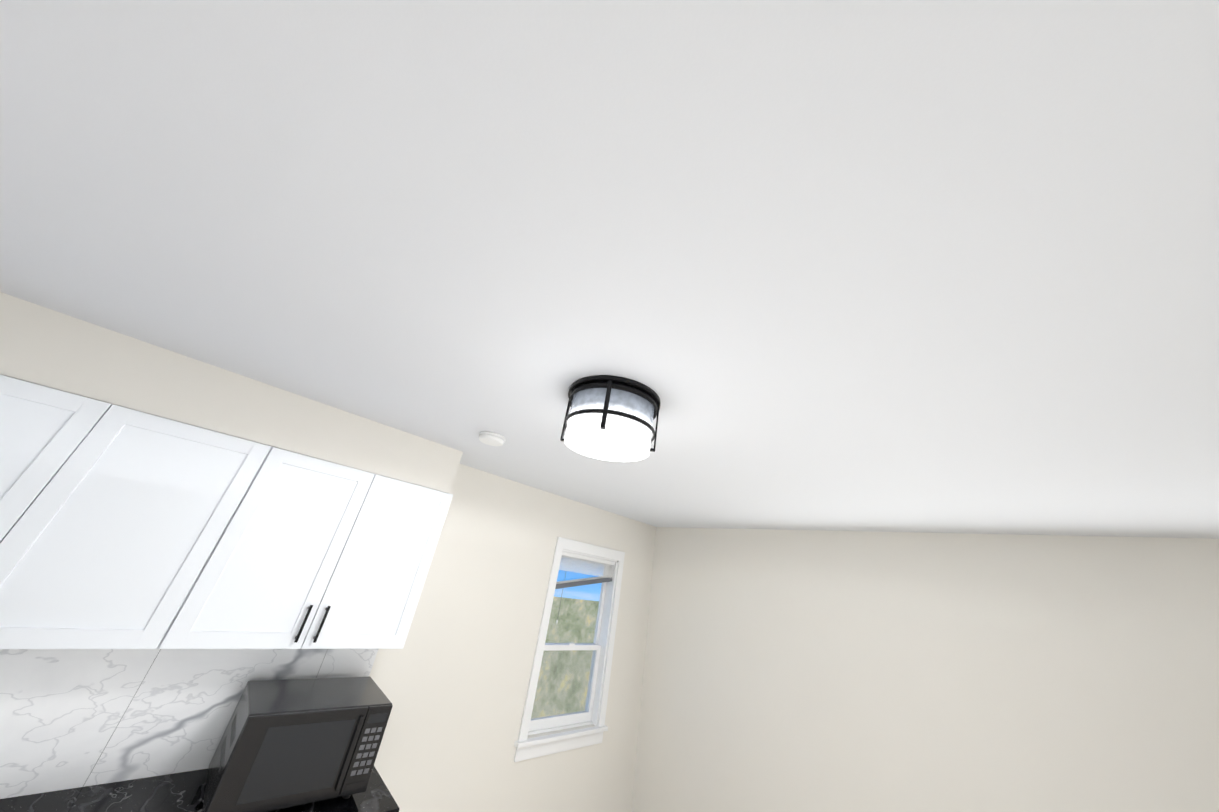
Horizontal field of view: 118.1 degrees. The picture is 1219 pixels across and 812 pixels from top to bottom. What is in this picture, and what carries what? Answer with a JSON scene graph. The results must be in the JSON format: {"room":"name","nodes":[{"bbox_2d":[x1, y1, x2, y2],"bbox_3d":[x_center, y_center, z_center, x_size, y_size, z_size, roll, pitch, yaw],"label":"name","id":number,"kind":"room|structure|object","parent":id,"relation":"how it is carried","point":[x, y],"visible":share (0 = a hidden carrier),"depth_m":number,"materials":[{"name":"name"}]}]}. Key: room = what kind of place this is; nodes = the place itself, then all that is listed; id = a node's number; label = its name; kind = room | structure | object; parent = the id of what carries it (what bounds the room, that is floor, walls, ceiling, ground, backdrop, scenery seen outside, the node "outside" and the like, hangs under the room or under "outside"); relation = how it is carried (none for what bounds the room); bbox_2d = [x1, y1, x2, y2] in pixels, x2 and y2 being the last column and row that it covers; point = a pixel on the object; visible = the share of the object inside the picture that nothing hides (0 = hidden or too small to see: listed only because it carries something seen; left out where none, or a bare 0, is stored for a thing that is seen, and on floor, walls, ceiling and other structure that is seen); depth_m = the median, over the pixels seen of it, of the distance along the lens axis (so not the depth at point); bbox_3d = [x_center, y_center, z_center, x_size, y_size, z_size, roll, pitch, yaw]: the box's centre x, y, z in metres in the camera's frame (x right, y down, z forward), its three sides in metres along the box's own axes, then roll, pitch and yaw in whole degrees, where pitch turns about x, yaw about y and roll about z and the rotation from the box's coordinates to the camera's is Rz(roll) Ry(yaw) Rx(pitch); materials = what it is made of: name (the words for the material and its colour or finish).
{"room":"kitchen","nodes":[
{"label":"kitchen","id":0,"kind":"room"},
{"bbox_2d":[369,463,655,811],"bbox_3d":[-1.314,1.495,2.070,0.150,2.450,4.586,-16,-35,42],"label":"wall","id":1,"kind":"structure","parent":0,"point":[451,678],"depth_m":2.50,"materials":[{"name":"paint"}]},
{"bbox_2d":[0,375,291,648],"bbox_3d":[-1.996,0.386,1.325,0.347,0.777,1.008,-16,-35,42],"label":"upper cabinet","id":2,"kind":"object","parent":1,"relation":"attached to","point":[123,528],"depth_m":1.30,"materials":[{"name":"white wood"}]},
{"bbox_2d":[0,649,377,798],"bbox_3d":[-2.071,1.078,1.286,0.010,0.512,2.201,-16,-35,42],"label":"backsplash","id":3,"kind":"structure","parent":1,"relation":"attached to","point":[73,718],"depth_m":1.42,"materials":[{"name":"white stone"}]},
{"bbox_2d":[188,452,452,648],"bbox_3d":[-1.413,0.721,1.833,0.347,0.777,0.916,-16,-35,42],"label":"upper cabinet","id":4,"kind":"object","parent":1,"relation":"attached to","point":[337,556],"depth_m":1.70,"materials":[{"name":"white wood"}]},
{"bbox_2d":[514,537,624,761],"bbox_3d":[-0.286,1.883,2.995,0.195,1.418,0.857,-16,-35,42],"label":"window","id":5,"kind":"structure","parent":1,"relation":"in","point":[608,560],"depth_m":2.96,"materials":[{"name":"white wood"}]},
{"bbox_2d":[0,0,1218,538],"bbox_3d":[0.766,-0.199,0.802,5.510,0.100,4.886,-16,-35,42],"label":"ceiling","id":6,"kind":"structure","parent":0,"point":[936,266],"depth_m":0.68,"materials":[{"name":"paint"}]},
{"bbox_2d":[0,292,462,492],"bbox_3d":[-1.693,0.060,1.757,0.330,0.259,1.881,-16,-35,42],"label":"soffit","id":7,"kind":"structure","parent":6,"relation":"attached to","point":[44,346],"depth_m":1.51,"materials":[{"name":"paint"}]},
{"bbox_2d":[479,431,505,445],"bbox_3d":[-0.608,0.172,1.890,0.136,0.033,0.136,-16,-35,42],"label":"smoke detector","id":8,"kind":"object","parent":6,"relation":"attached to","point":[491,438],"visible":1,"depth_m":1.85,"materials":[{"name":"white plastic"}]},
{"bbox_2d":[560,375,660,461],"bbox_3d":[0.004,0.058,1.264,0.328,0.185,0.328,-16,-35,42],"label":"ceiling light","id":9,"kind":"object","parent":6,"relation":"attached to","point":[610,418],"visible":1,"depth_m":1.16,"materials":[{"name":"black"}]},
{"bbox_2d":[632,527,1218,811],"bbox_3d":[2.221,1.883,1.687,5.510,2.450,0.150,-16,-35,42],"label":"wall","id":10,"kind":"structure","parent":0,"point":[820,671],"depth_m":2.16,"materials":[{"name":"paint"}]},
{"bbox_3d":[0.399,2.080,-0.282,5.510,0.100,4.886,-16,-35,42],"label":"floor","id":11,"kind":"structure","parent":0,"visible":0},
{"bbox_3d":[-1.316,1.479,0.177,2.408,0.871,2.284,-16,-35,42],"label":"base cabinet","id":12,"kind":"object","parent":11,"relation":"on","visible":0},
{"bbox_2d":[0,766,399,811],"bbox_3d":[-1.605,1.408,1.211,0.611,0.048,1.554,-16,-35,42],"label":"countertop","id":13,"kind":"structure","parent":12,"relation":"on","point":[181,792],"depth_m":1.33,"materials":[{"name":"black stone"}]},
{"bbox_2d":[202,676,392,811],"bbox_3d":[-1.300,1.413,1.552,0.456,0.319,0.510,-16,-35,42],"label":"microwave","id":14,"kind":"object","parent":13,"relation":"on","point":[285,743],"visible":1,"depth_m":1.43,"materials":[{"name":"black metal"}]},
{"label":"outside","id":15,"kind":"structure","parent":0,"visible":0},
{"bbox_2d":[531,597,598,718],"bbox_3d":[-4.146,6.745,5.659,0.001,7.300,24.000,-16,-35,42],"label":"tree","id":16,"kind":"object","parent":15,"point":[591,606],"depth_m":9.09,"materials":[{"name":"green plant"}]}
]}

